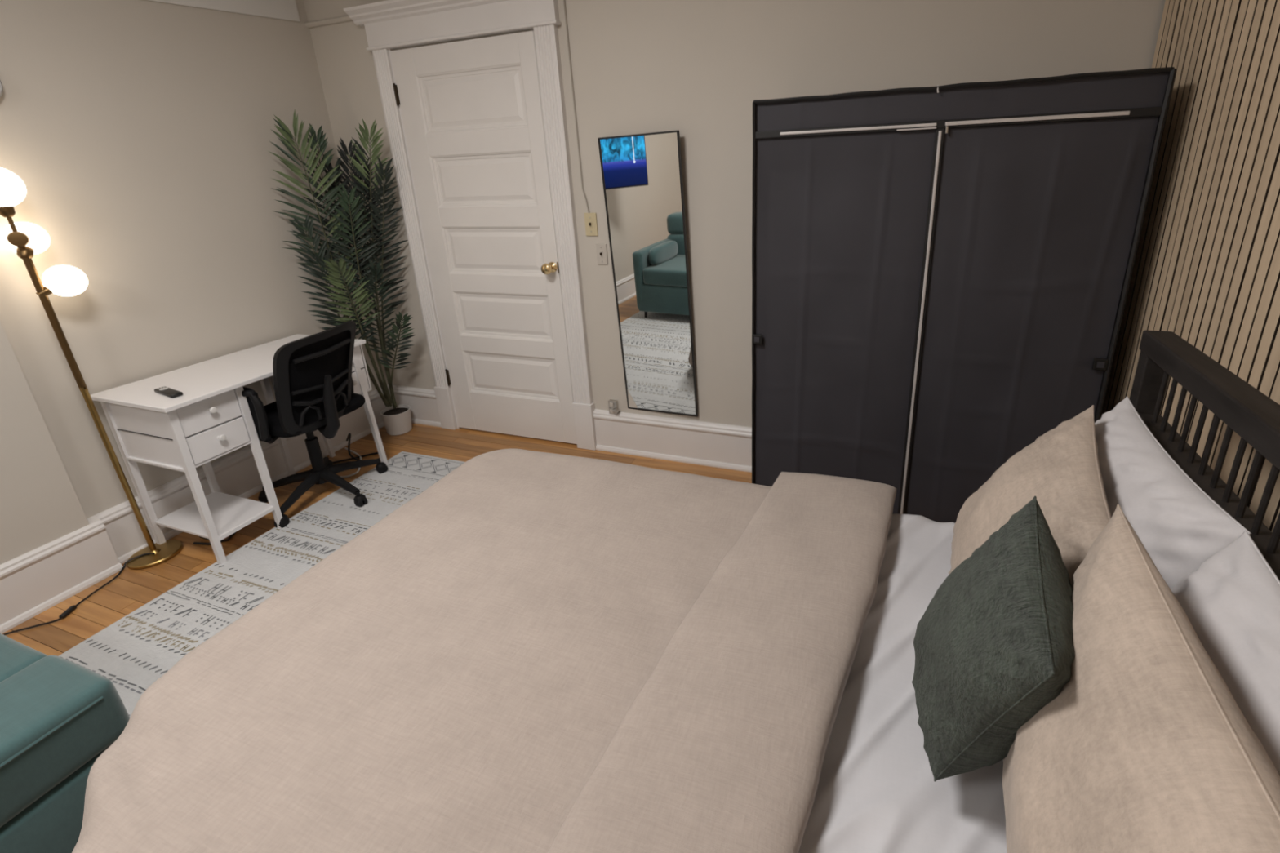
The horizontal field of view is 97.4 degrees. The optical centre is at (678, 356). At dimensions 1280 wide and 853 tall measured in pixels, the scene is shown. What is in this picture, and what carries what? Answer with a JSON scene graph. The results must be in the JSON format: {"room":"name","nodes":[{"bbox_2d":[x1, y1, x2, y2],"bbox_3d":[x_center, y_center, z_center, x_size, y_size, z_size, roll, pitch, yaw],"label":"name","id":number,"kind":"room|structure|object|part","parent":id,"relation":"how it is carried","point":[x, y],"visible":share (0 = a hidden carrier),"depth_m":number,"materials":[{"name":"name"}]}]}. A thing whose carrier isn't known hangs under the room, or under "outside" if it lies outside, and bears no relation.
{"room":"bedroom","nodes":[
{"label":"bedroom","id":0,"kind":"room"},
{"bbox_2d":[0,0,387,518],"bbox_3d":[-2.603,-0.191,1.373,0.120,2.670,4.320,4,20,20],"label":"wall","id":1,"kind":"structure","parent":0,"point":[137,134],"depth_m":2.29,"materials":[{"name":"paint"}]},
{"bbox_2d":[0,80,3,97],"bbox_3d":[-2.295,-0.896,1.827,0.050,0.132,0.132,4,20,20],"label":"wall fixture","id":2,"kind":"object","parent":1,"relation":"attached to","point":[1,83],"visible":1,"depth_m":1.88,"materials":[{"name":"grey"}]},
{"bbox_2d":[0,321,88,564],"bbox_3d":[-2.803,0.042,0.626,0.062,2.620,2.713,4,20,20],"label":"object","id":3,"kind":"structure","parent":1,"relation":"attached to","point":[40,504],"depth_m":1.99,"materials":[{"name":"paint"}]},
{"bbox_2d":[0,384,389,633],"bbox_3d":[-2.486,0.943,1.660,0.075,0.230,4.200,4,20,20],"label":"baseboard","id":4,"kind":"structure","parent":1,"relation":"attached to","point":[237,473],"depth_m":2.26,"materials":[{"name":"paint"}]},
{"bbox_2d":[146,0,300,22],"bbox_3d":[-2.145,-1.609,2.149,0.012,0.515,1.395,4,20,20],"label":"trim","id":5,"kind":"structure","parent":1,"relation":"attached to","point":[286,10],"depth_m":2.61,"materials":[{"name":"paint"}]},
{"bbox_2d":[2,422,751,656],"bbox_3d":[-0.820,1.238,1.123,3.809,0.120,4.400,4,20,20],"label":"floor","id":6,"kind":"structure","parent":0,"point":[131,589],"depth_m":2.47,"materials":[{"name":"brown wood"}]},
{"bbox_2d":[0,167,182,635],"bbox_3d":[-2.278,0.176,1.869,0.189,1.532,0.691,4,20,20],"label":"floor lamp","id":7,"kind":"object","parent":6,"relation":"on","point":[26,239],"visible":1,"depth_m":1.98,"materials":[{"name":"gold metal"}]},
{"bbox_2d":[0,206,15,217],"bbox_3d":[-2.227,-0.480,1.862,0.040,0.036,0.040,4,20,20],"label":"socket","id":8,"kind":"object","parent":7,"relation":"attached to","point":[5,211],"depth_m":1.85,"materials":[{"name":"gold metal"}]},
{"bbox_3d":[-2.224,-0.428,1.881,0.012,0.084,0.013,-3,19,-2],"label":"arm","id":9,"kind":"part","parent":7,"relation":"part of","materials":[{"name":"gold metal"}]},
{"bbox_3d":[-2.231,-0.554,1.836,0.132,0.132,0.132,4,20,20],"label":"globe","id":10,"kind":"part","parent":7,"relation":"part of","materials":[{"name":"white glass"}]},
{"bbox_3d":[-2.207,-0.392,1.879,0.023,0.050,0.050,13,24,39],"label":"switch knob","id":11,"kind":"part","parent":7,"relation":"part of","materials":[{"name":"gold metal"}]},
{"bbox_2d":[16,246,34,259],"bbox_3d":[-2.224,-0.354,1.913,0.040,0.047,0.047,-13,21,-28],"label":"socket","id":12,"kind":"object","parent":7,"relation":"attached to","point":[23,252],"depth_m":1.90,"materials":[{"name":"gold metal"}]},
{"bbox_3d":[-2.249,-0.406,1.937,0.112,0.112,0.112,4,20,20],"label":"globe","id":13,"kind":"part","parent":7,"relation":"part of","materials":[{"name":"white glass"}]},
{"bbox_2d":[35,286,53,297],"bbox_3d":[-2.210,-0.226,1.960,0.030,0.037,0.043,4,20,20],"label":"socket","id":14,"kind":"object","parent":7,"relation":"attached to","point":[42,291],"depth_m":1.95,"materials":[{"name":"gold metal"}]},
{"bbox_3d":[-2.183,-0.270,2.002,0.112,0.112,0.112,4,20,20],"label":"globe","id":15,"kind":"part","parent":7,"relation":"part of","materials":[{"name":"white glass"}]},
{"bbox_2d":[58,604,76,618],"bbox_3d":[-2.200,0.921,2.025,0.018,0.014,0.056,-5,19,-7],"label":"switch","id":16,"kind":"object","parent":7,"relation":"attached to","point":[70,609],"depth_m":2.02,"materials":[{"name":"black plastic"}]},
{"bbox_3d":[-2.242,0.907,2.050,0.129,0.025,0.581,4,20,20],"label":"power cord","id":17,"kind":"part","parent":7,"relation":"part of","materials":[{"name":"black plastic"}]},
{"bbox_2d":[193,531,236,545],"bbox_3d":[-2.013,0.761,2.462,0.146,0.026,0.189,-8,20,-17],"label":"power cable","id":18,"kind":"object","parent":6,"relation":"on","point":[232,535],"visible":0.23,"depth_m":2.39,"materials":[{"name":"black"}]},
{"bbox_2d":[90,333,388,564],"bbox_3d":[-1.876,0.364,2.562,0.470,0.702,0.867,4,20,20],"label":"writing desk","id":19,"kind":"object","parent":6,"relation":"on","point":[211,420],"visible":0.66,"depth_m":2.24,"materials":[{"name":"white paint"}]},
{"bbox_3d":[-2.198,0.483,2.276,0.032,0.684,0.027,4,20,20],"label":"leg","id":20,"kind":"part","parent":19,"relation":"part of","materials":[{"name":"white paint"}]},
{"bbox_3d":[-2.029,0.292,2.144,0.384,0.250,0.008,4,20,20],"label":"panel","id":21,"kind":"part","parent":19,"relation":"part of","materials":[{"name":"white paint"}]},
{"bbox_3d":[-2.022,0.417,2.177,0.354,0.012,0.012,4,20,20],"label":"rail","id":22,"kind":"part","parent":19,"relation":"part of","materials":[{"name":"white paint"}]},
{"bbox_2d":[154,386,182,398],"bbox_3d":[-1.929,0.134,2.125,0.150,0.016,0.036,8,21,28],"label":"remote control","id":23,"kind":"object","parent":19,"relation":"on","point":[166,391],"visible":1,"depth_m":2.11,"materials":[{"name":"black plastic"}]},
{"bbox_3d":[-1.839,0.512,2.148,0.031,0.684,0.027,4,20,20],"label":"leg","id":24,"kind":"part","parent":19,"relation":"part of","materials":[{"name":"white paint"}]},
{"bbox_3d":[-1.969,0.203,2.225,0.357,0.113,0.204,4,20,20],"label":"drawer","id":25,"kind":"part","parent":19,"relation":"part of","materials":[{"name":"white paint"}]},
{"bbox_3d":[-2.116,0.409,2.488,0.032,0.684,0.031,4,20,20],"label":"leg","id":26,"kind":"part","parent":19,"relation":"part of","materials":[{"name":"white paint"}]},
{"bbox_3d":[-1.788,0.206,2.157,0.029,0.026,0.026,4,20,20],"label":"knob","id":27,"kind":"part","parent":19,"relation":"part of","materials":[{"name":"white"}]},
{"bbox_2d":[155,491,272,538],"bbox_3d":[-1.970,0.672,2.391,0.390,0.012,0.242,4,20,20],"label":"shelf","id":28,"kind":"object","parent":19,"relation":"attached to","point":[230,513],"depth_m":2.37,"materials":[{"name":"white paint"}]},
{"bbox_3d":[-1.965,0.315,2.263,0.357,0.109,0.204,4,20,20],"label":"drawer","id":29,"kind":"part","parent":19,"relation":"part of","materials":[{"name":"white paint"}]},
{"bbox_3d":[-1.784,0.318,2.195,0.029,0.026,0.026,4,20,20],"label":"knob","id":30,"kind":"part","parent":19,"relation":"part of","materials":[{"name":"white"}]},
{"bbox_3d":[-1.984,0.372,2.289,0.392,0.010,0.238,4,20,20],"label":"panel","id":31,"kind":"part","parent":19,"relation":"part of","materials":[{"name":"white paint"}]},
{"bbox_3d":[-1.757,0.437,2.360,0.031,0.684,0.031,4,20,20],"label":"leg","id":32,"kind":"part","parent":19,"relation":"part of","materials":[{"name":"white paint"}]},
{"bbox_3d":[-1.819,0.099,2.690,0.384,0.250,0.008,4,20,20],"label":"panel","id":33,"kind":"part","parent":19,"relation":"part of","materials":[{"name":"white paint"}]},
{"bbox_3d":[-1.998,0.303,2.787,0.027,0.684,0.027,4,20,20],"label":"leg","id":34,"kind":"part","parent":19,"relation":"part of","materials":[{"name":"white paint"}]},
{"bbox_3d":[-1.929,0.237,2.974,0.032,0.684,0.074,4,20,20],"label":"leg","id":35,"kind":"part","parent":19,"relation":"part of","materials":[{"name":"white paint"}]},
{"bbox_3d":[-1.763,0.015,2.760,0.357,0.113,0.180,4,20,20],"label":"drawer","id":36,"kind":"part","parent":19,"relation":"part of","materials":[{"name":"white paint"}]},
{"bbox_3d":[-1.758,0.126,2.798,0.357,0.109,0.180,4,20,20],"label":"drawer","id":37,"kind":"part","parent":19,"relation":"part of","materials":[{"name":"white paint"}]},
{"bbox_3d":[-1.746,0.032,2.880,0.384,0.250,0.008,4,20,20],"label":"panel","id":38,"kind":"part","parent":19,"relation":"part of","materials":[{"name":"white paint"}]},
{"bbox_3d":[-1.570,0.266,2.846,0.031,0.684,0.074,4,20,20],"label":"leg","id":39,"kind":"part","parent":19,"relation":"part of","materials":[{"name":"white paint"}]},
{"bbox_2d":[58,451,464,717],"bbox_3d":[-1.053,0.948,1.814,1.836,0.009,2.248,4,20,20],"label":"area rug","id":40,"kind":"object","parent":6,"relation":"on","point":[136,650],"visible":0.25,"depth_m":2.14,"materials":[{"name":"fabric"}]},
{"bbox_2d":[0,632,129,852],"bbox_3d":[-1.742,0.806,0.960,0.929,0.863,0.853,4,20,20],"label":"armchair","id":41,"kind":"object","parent":40,"relation":"on","point":[58,715],"visible":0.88,"depth_m":1.11,"materials":[{"name":"teal fabric"}]},
{"bbox_2d":[0,632,46,682],"bbox_3d":[-1.773,0.800,1.085,0.591,0.163,0.648,4,20,20],"label":"seat cushion","id":42,"kind":"object","parent":41,"relation":"on","point":[15,656],"depth_m":1.24,"materials":[{"name":"teal fabric"}]},
{"bbox_3d":[-1.709,1.011,1.077,0.895,0.260,0.734,4,20,20],"label":"seat frame","id":43,"kind":"part","parent":41,"relation":"part of","materials":[{"name":"teal fabric"}]},
{"bbox_2d":[241,320,387,528],"bbox_3d":[-1.703,0.269,2.579,0.571,0.856,0.553,4,20,20],"label":"office chair","id":44,"kind":"object","parent":6,"relation":"on","point":[313,380],"visible":0.86,"depth_m":2.41,"materials":[{"name":"black plastic"}]},
{"bbox_3d":[-1.818,0.241,2.342,0.248,0.220,0.020,4,20,20],"label":"arm panel","id":45,"kind":"part","parent":44,"relation":"part of","materials":[{"name":"black plastic"}]},
{"bbox_3d":[-1.730,0.253,2.587,0.400,0.070,0.420,4,20,20],"label":"seat","id":46,"kind":"part","parent":44,"relation":"part of","materials":[{"name":"black fabric"}]},
{"bbox_3d":[-1.526,0.091,2.421,0.159,0.432,0.372,4,20,20],"label":"backrest frame","id":47,"kind":"part","parent":44,"relation":"part of","materials":[{"name":"black plastic"}]},
{"bbox_3d":[-1.528,0.089,2.424,0.118,0.375,0.304,4,20,20],"label":"backrest","id":48,"kind":"part","parent":44,"relation":"part of","materials":[{"name":"black fabric"}]},
{"bbox_2d":[269,111,415,435],"bbox_3d":[-1.658,-0.345,2.956,0.434,1.778,0.556,11,23,35],"label":"potted palm","id":49,"kind":"object","parent":6,"relation":"on","point":[397,419],"visible":0.97,"depth_m":2.88,"materials":[{"name":"green plant"}]},
{"bbox_3d":[-1.764,-0.391,2.981,0.042,1.440,0.145,14,24,39],"label":"stem","id":50,"kind":"part","parent":49,"relation":"part of","materials":[{"name":"green plant"}]},
{"bbox_3d":[-1.760,-0.402,3.032,0.063,1.457,0.098,4,20,20],"label":"stem","id":51,"kind":"part","parent":49,"relation":"part of","materials":[{"name":"green plant"}]},
{"bbox_3d":[-1.770,-0.174,3.035,0.037,1.039,0.206,12,23,36],"label":"stem","id":52,"kind":"part","parent":49,"relation":"part of","materials":[{"name":"green plant"}]},
{"bbox_3d":[-1.721,-0.085,3.028,0.021,0.882,0.270,-1,19,3],"label":"stem","id":53,"kind":"part","parent":49,"relation":"part of","materials":[{"name":"green plant"}]},
{"bbox_3d":[-1.729,-0.319,3.062,0.013,1.305,0.069,4,20,20],"label":"stem","id":54,"kind":"part","parent":49,"relation":"part of","materials":[{"name":"green plant"}]},
{"bbox_3d":[-1.658,-0.068,3.002,0.223,0.874,0.307,4,20,20],"label":"stem","id":55,"kind":"part","parent":49,"relation":"part of","materials":[{"name":"green plant"}]},
{"bbox_3d":[-1.665,-0.252,3.048,0.153,1.158,0.111,4,20,20],"label":"stem","id":56,"kind":"part","parent":49,"relation":"part of","materials":[{"name":"green plant"}]},
{"bbox_3d":[-1.706,-0.381,3.096,0.023,1.386,0.098,4,20,20],"label":"stem","id":57,"kind":"part","parent":49,"relation":"part of","materials":[{"name":"green plant"}]},
{"bbox_3d":[-1.657,-0.323,3.108,0.129,1.322,0.019,4,20,20],"label":"stem","id":58,"kind":"part","parent":49,"relation":"part of","materials":[{"name":"green plant"}]},
{"bbox_3d":[-1.603,-0.398,3.052,0.234,1.464,0.017,4,20,20],"label":"stem","id":59,"kind":"part","parent":49,"relation":"part of","materials":[{"name":"green plant"}]},
{"bbox_3d":[-1.633,-0.069,3.127,0.018,0.829,0.226,-18,24,-38],"label":"stem","id":60,"kind":"part","parent":49,"relation":"part of","materials":[{"name":"green plant"}]},
{"bbox_3d":[-1.585,-0.319,3.094,0.253,1.314,0.015,2,19,14],"label":"stem","id":61,"kind":"part","parent":49,"relation":"part of","materials":[{"name":"green plant"}]},
{"bbox_3d":[-1.579,0.054,3.159,0.309,0.590,0.020,11,23,35],"label":"stem","id":62,"kind":"part","parent":49,"relation":"part of","materials":[{"name":"green plant"}]},
{"bbox_2d":[341,447,361,478],"bbox_3d":[-1.768,0.566,3.025,0.187,0.016,0.340,-4,19,-6],"label":"power cable","id":63,"kind":"object","parent":6,"relation":"on","point":[346,448],"visible":0.56,"depth_m":2.93,"materials":[{"name":"grey plastic"}]},
{"bbox_2d":[332,432,380,463],"bbox_3d":[-1.770,0.506,3.037,0.298,0.126,0.210,4,20,20],"label":"power cable","id":64,"kind":"object","parent":6,"relation":"on","point":[348,437],"visible":0.55,"depth_m":3.05,"materials":[{"name":"black plastic"}]},
{"bbox_2d":[751,66,1177,523],"bbox_3d":[0.880,-0.093,2.106,1.141,1.641,0.404,4,20,20],"label":"wardrobe","id":65,"kind":"object","parent":6,"relation":"on","point":[941,275],"visible":0.87,"depth_m":1.85,"materials":[{"name":"fabric"}]},
{"bbox_3d":[0.352,-0.147,2.298,0.004,1.603,0.390,4,20,20],"label":"panel","id":66,"kind":"part","parent":65,"relation":"part of","materials":[{"name":"fabric"}]},
{"bbox_3d":[0.297,-0.063,2.115,0.020,0.020,0.003,4,20,20],"label":"buckle plate","id":67,"kind":"part","parent":65,"relation":"part of","materials":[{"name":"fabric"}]},
{"bbox_3d":[1.319,0.027,1.753,0.020,0.020,0.003,4,20,20],"label":"buckle plate","id":68,"kind":"part","parent":65,"relation":"part of","materials":[{"name":"fabric"}]},
{"bbox_3d":[1.411,-0.064,1.919,0.005,1.603,0.390,5,20,20],"label":"panel","id":69,"kind":"part","parent":65,"relation":"part of","materials":[{"name":"fabric"}]},
{"bbox_2d":[1128,329,1279,580],"bbox_3d":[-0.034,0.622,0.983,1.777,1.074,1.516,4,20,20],"label":"headboard","id":70,"kind":"object","parent":6,"relation":"on","point":[1246,411],"visible":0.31,"depth_m":0.93,"materials":[{"name":"brown wood"}]},
{"bbox_2d":[799,514,1007,852],"bbox_3d":[-0.021,0.732,1.063,1.697,0.274,1.490,4,20,20],"label":"sheet","id":71,"kind":"object","parent":70,"relation":"on","point":[877,792],"visible":0.09,"depth_m":0.90,"materials":[{"name":"white fabric"}]},
{"bbox_2d":[71,448,897,852],"bbox_3d":[-0.372,0.775,1.167,1.516,0.514,1.797,4,20,20],"label":"duvet","id":72,"kind":"object","parent":71,"relation":"on","point":[533,651],"visible":1,"depth_m":1.02,"materials":[{"name":"beige fabric"}]},
{"bbox_2d":[911,496,1075,781],"bbox_3d":[0.450,0.404,0.806,0.190,0.386,0.392,4,20,20],"label":"lumbar pillow","id":73,"kind":"object","parent":71,"relation":"on","point":[993,646],"visible":0.91,"depth_m":0.71,"materials":[{"name":"green fabric"}]},
{"bbox_2d":[948,404,1111,583],"bbox_3d":[0.655,0.322,1.087,0.214,0.417,0.553,8,21,28],"label":"pillow","id":74,"kind":"object","parent":71,"relation":"on","point":[1060,468],"visible":0.46,"depth_m":1.00,"materials":[{"name":"beige fabric"}]},
{"bbox_2d":[1002,503,1279,852],"bbox_3d":[0.441,0.507,0.523,0.201,0.438,0.777,4,20,20],"label":"pillow","id":75,"kind":"object","parent":71,"relation":"on","point":[1146,747],"visible":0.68,"depth_m":0.53,"materials":[{"name":"beige fabric"}]},
{"bbox_2d":[1094,395,1251,589],"bbox_3d":[0.776,0.325,1.069,0.176,0.409,0.537,4,20,20],"label":"pillow","id":76,"kind":"object","parent":71,"relation":"on","point":[1178,524],"visible":0.31,"depth_m":0.88,"materials":[{"name":"white fabric"}]},
{"bbox_2d":[1170,530,1279,775],"bbox_3d":[0.564,0.503,0.577,0.176,0.402,0.802,5,20,22],"label":"pillow","id":77,"kind":"object","parent":71,"relation":"on","point":[1231,602],"visible":0.3,"depth_m":0.65,"materials":[{"name":"white fabric"}]},
{"bbox_3d":[1.023,0.481,1.339,0.047,1.031,0.043,4,20,20],"label":"headboard post","id":78,"kind":"part","parent":70,"relation":"part of","materials":[{"name":"brown wood"}]},
{"bbox_3d":[0.738,0.362,0.590,0.052,0.048,1.407,5,20,21],"label":"rail","id":79,"kind":"part","parent":70,"relation":"part of","materials":[{"name":"brown wood"}]},
{"bbox_3d":[0.730,0.199,0.531,0.052,0.044,1.500,5,20,21],"label":"rail","id":80,"kind":"part","parent":70,"relation":"part of","materials":[{"name":"brown wood"}]},
{"bbox_2d":[380,404,412,435],"bbox_3d":[-1.679,0.385,3.364,0.164,0.137,0.164,4,20,20],"label":"pot","id":81,"kind":"object","parent":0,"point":[397,420],"depth_m":3.32,"materials":[{"name":"white ceramic"}]},
{"bbox_2d":[303,0,1165,444],"bbox_3d":[-0.136,-0.711,2.609,3.849,2.670,0.120,4,20,20],"label":"wall","id":82,"kind":"structure","parent":0,"point":[695,68],"depth_m":2.36,"materials":[{"name":"paint"}]},
{"bbox_2d":[304,15,353,28],"bbox_3d":[-0.196,-1.553,2.254,3.609,0.027,0.024,4,20,20],"label":"trim","id":83,"kind":"structure","parent":82,"relation":"attached to","point":[345,19],"depth_m":2.80,"materials":[{"name":"paint"}]},
{"bbox_2d":[387,384,441,427],"bbox_3d":[-1.619,0.303,3.453,0.405,0.230,0.030,4,20,20],"label":"baseboard","id":84,"kind":"structure","parent":82,"relation":"attached to","point":[422,402],"depth_m":3.43,"materials":[{"name":"paint"}]},
{"bbox_2d":[371,48,459,428],"bbox_3d":[-1.420,-0.661,3.034,0.092,1.778,0.034,4,20,20],"label":"trim","id":85,"kind":"structure","parent":82,"relation":"attached to","point":[381,58],"depth_m":2.98,"materials":[{"name":"paint"}]},
{"bbox_2d":[433,386,457,430],"bbox_3d":[-1.384,0.305,3.357,0.102,0.268,0.040,4,20,20],"label":"trim","id":86,"kind":"structure","parent":82,"relation":"attached to","point":[443,396],"depth_m":3.34,"materials":[{"name":"paint"}]},
{"bbox_2d":[342,0,560,51],"bbox_3d":[-1.028,-1.540,2.539,1.153,0.175,0.094,4,20,20],"label":"trim","id":87,"kind":"structure","parent":82,"relation":"attached to","point":[389,24],"depth_m":2.56,"materials":[{"name":"paint"}]},
{"bbox_2d":[390,31,577,444],"bbox_3d":[-0.984,-0.496,2.907,0.829,2.018,0.125,4,20,20],"label":"door","id":88,"kind":"structure","parent":82,"relation":"in","point":[471,110],"depth_m":2.86,"materials":[{"name":"paint"}]},
{"bbox_3d":[-0.985,-1.403,2.623,0.604,0.120,0.042,4,20,20],"label":"rail","id":89,"kind":"part","parent":88,"relation":"part of","materials":[{"name":"paint"}]},
{"bbox_3d":[-0.981,-1.217,2.675,0.602,0.265,0.016,4,20,20],"label":"panel","id":90,"kind":"part","parent":88,"relation":"part of","materials":[{"name":"paint"}]},
{"bbox_3d":[-0.970,-1.046,2.743,0.604,0.105,0.042,4,20,20],"label":"rail","id":91,"kind":"part","parent":88,"relation":"part of","materials":[{"name":"paint"}]},
{"bbox_3d":[-0.967,-0.874,2.790,0.602,0.250,0.016,4,20,20],"label":"panel","id":92,"kind":"part","parent":88,"relation":"part of","materials":[{"name":"paint"}]},
{"bbox_3d":[-0.956,-0.712,2.856,0.604,0.100,0.042,4,20,20],"label":"rail","id":93,"kind":"part","parent":88,"relation":"part of","materials":[{"name":"paint"}]},
{"bbox_3d":[-0.953,-0.545,2.901,0.602,0.245,0.016,4,20,20],"label":"panel","id":94,"kind":"part","parent":88,"relation":"part of","materials":[{"name":"paint"}]},
{"bbox_3d":[-0.942,-0.385,2.965,0.604,0.099,0.042,4,20,20],"label":"rail","id":95,"kind":"part","parent":88,"relation":"part of","materials":[{"name":"paint"}]},
{"bbox_3d":[-0.939,-0.218,3.011,0.602,0.248,0.016,4,20,20],"label":"panel","id":96,"kind":"part","parent":88,"relation":"part of","materials":[{"name":"paint"}]},
{"bbox_3d":[-0.929,-0.060,3.075,0.604,0.093,0.042,4,20,20],"label":"rail","id":97,"kind":"part","parent":88,"relation":"part of","materials":[{"name":"paint"}]},
{"bbox_3d":[-0.926,0.106,3.120,0.602,0.250,0.016,4,20,20],"label":"panel","id":98,"kind":"part","parent":88,"relation":"part of","materials":[{"name":"paint"}]},
{"bbox_3d":[-0.912,0.336,3.208,0.604,0.243,0.042,4,20,20],"label":"rail","id":99,"kind":"part","parent":88,"relation":"part of","materials":[{"name":"paint"}]},
{"bbox_3d":[-0.638,-0.433,2.766,0.056,0.056,0.073,4,20,20],"label":"knob","id":100,"kind":"part","parent":88,"relation":"part of","materials":[{"name":"gold metal"}]},
{"bbox_3d":[-0.594,-0.442,2.785,0.007,0.055,0.012,4,20,20],"label":"strike plate","id":101,"kind":"part","parent":88,"relation":"part of","materials":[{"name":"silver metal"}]},
{"bbox_2d":[533,24,593,404],"bbox_3d":[-0.542,-0.593,2.720,0.104,1.778,0.034,4,20,20],"label":"trim","id":102,"kind":"structure","parent":82,"relation":"attached to","point":[546,37],"depth_m":2.66,"materials":[{"name":"paint"}]},
{"bbox_2d":[563,0,589,213],"bbox_3d":[-0.467,-1.324,2.434,0.036,1.370,0.030,4,20,20],"label":"cable","id":103,"kind":"object","parent":82,"relation":"attached to","point":[564,5],"visible":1,"depth_m":2.51,"materials":[{"name":"beige paint"}]},
{"bbox_2d":[572,402,596,450],"bbox_3d":[-0.501,0.374,3.042,0.112,0.268,0.040,4,20,20],"label":"trim","id":104,"kind":"structure","parent":82,"relation":"attached to","point":[584,424],"depth_m":3.02,"materials":[{"name":"paint"}]},
{"bbox_2d":[584,213,598,235],"bbox_3d":[-0.416,-0.626,2.668,0.064,0.108,0.019,4,20,20],"label":"light switch","id":105,"kind":"object","parent":82,"relation":"attached to","point":[590,219],"visible":1,"depth_m":2.67,"materials":[{"name":"beige plastic"}]},
{"bbox_2d":[595,244,608,264],"bbox_3d":[-0.369,-0.490,2.698,0.056,0.100,0.019,4,20,20],"label":"light switch","id":106,"kind":"object","parent":82,"relation":"attached to","point":[602,252],"visible":1,"depth_m":2.70,"materials":[{"name":"beige plastic"}]},
{"bbox_2d":[608,399,618,414],"bbox_3d":[-0.338,0.270,2.939,0.061,0.074,0.046,4,20,20],"label":"power outlet","id":107,"kind":"object","parent":82,"relation":"attached to","point":[612,404],"visible":1,"depth_m":2.94,"materials":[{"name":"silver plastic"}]},
{"bbox_2d":[597,130,697,417],"bbox_3d":[-0.129,-0.337,2.643,0.419,1.330,0.054,6,20,23],"label":"wall mirror","id":108,"kind":"object","parent":82,"relation":"attached to","point":[642,174],"visible":1,"depth_m":2.61,"materials":[{"name":"black mirror"}]},
{"bbox_2d":[593,408,751,472],"bbox_3d":[0.567,0.474,2.671,2.157,0.230,0.030,4,20,20],"label":"baseboard","id":109,"kind":"structure","parent":82,"relation":"attached to","point":[728,446],"depth_m":2.87,"materials":[{"name":"paint"}]},
{"bbox_2d":[1099,0,1279,532],"bbox_3d":[0.901,0.083,0.120,0.115,2.670,4.320,4,20,20],"label":"wall","id":110,"kind":"structure","parent":0,"point":[1206,272],"depth_m":1.38,"materials":[{"name":"beige wood"}]}
]}

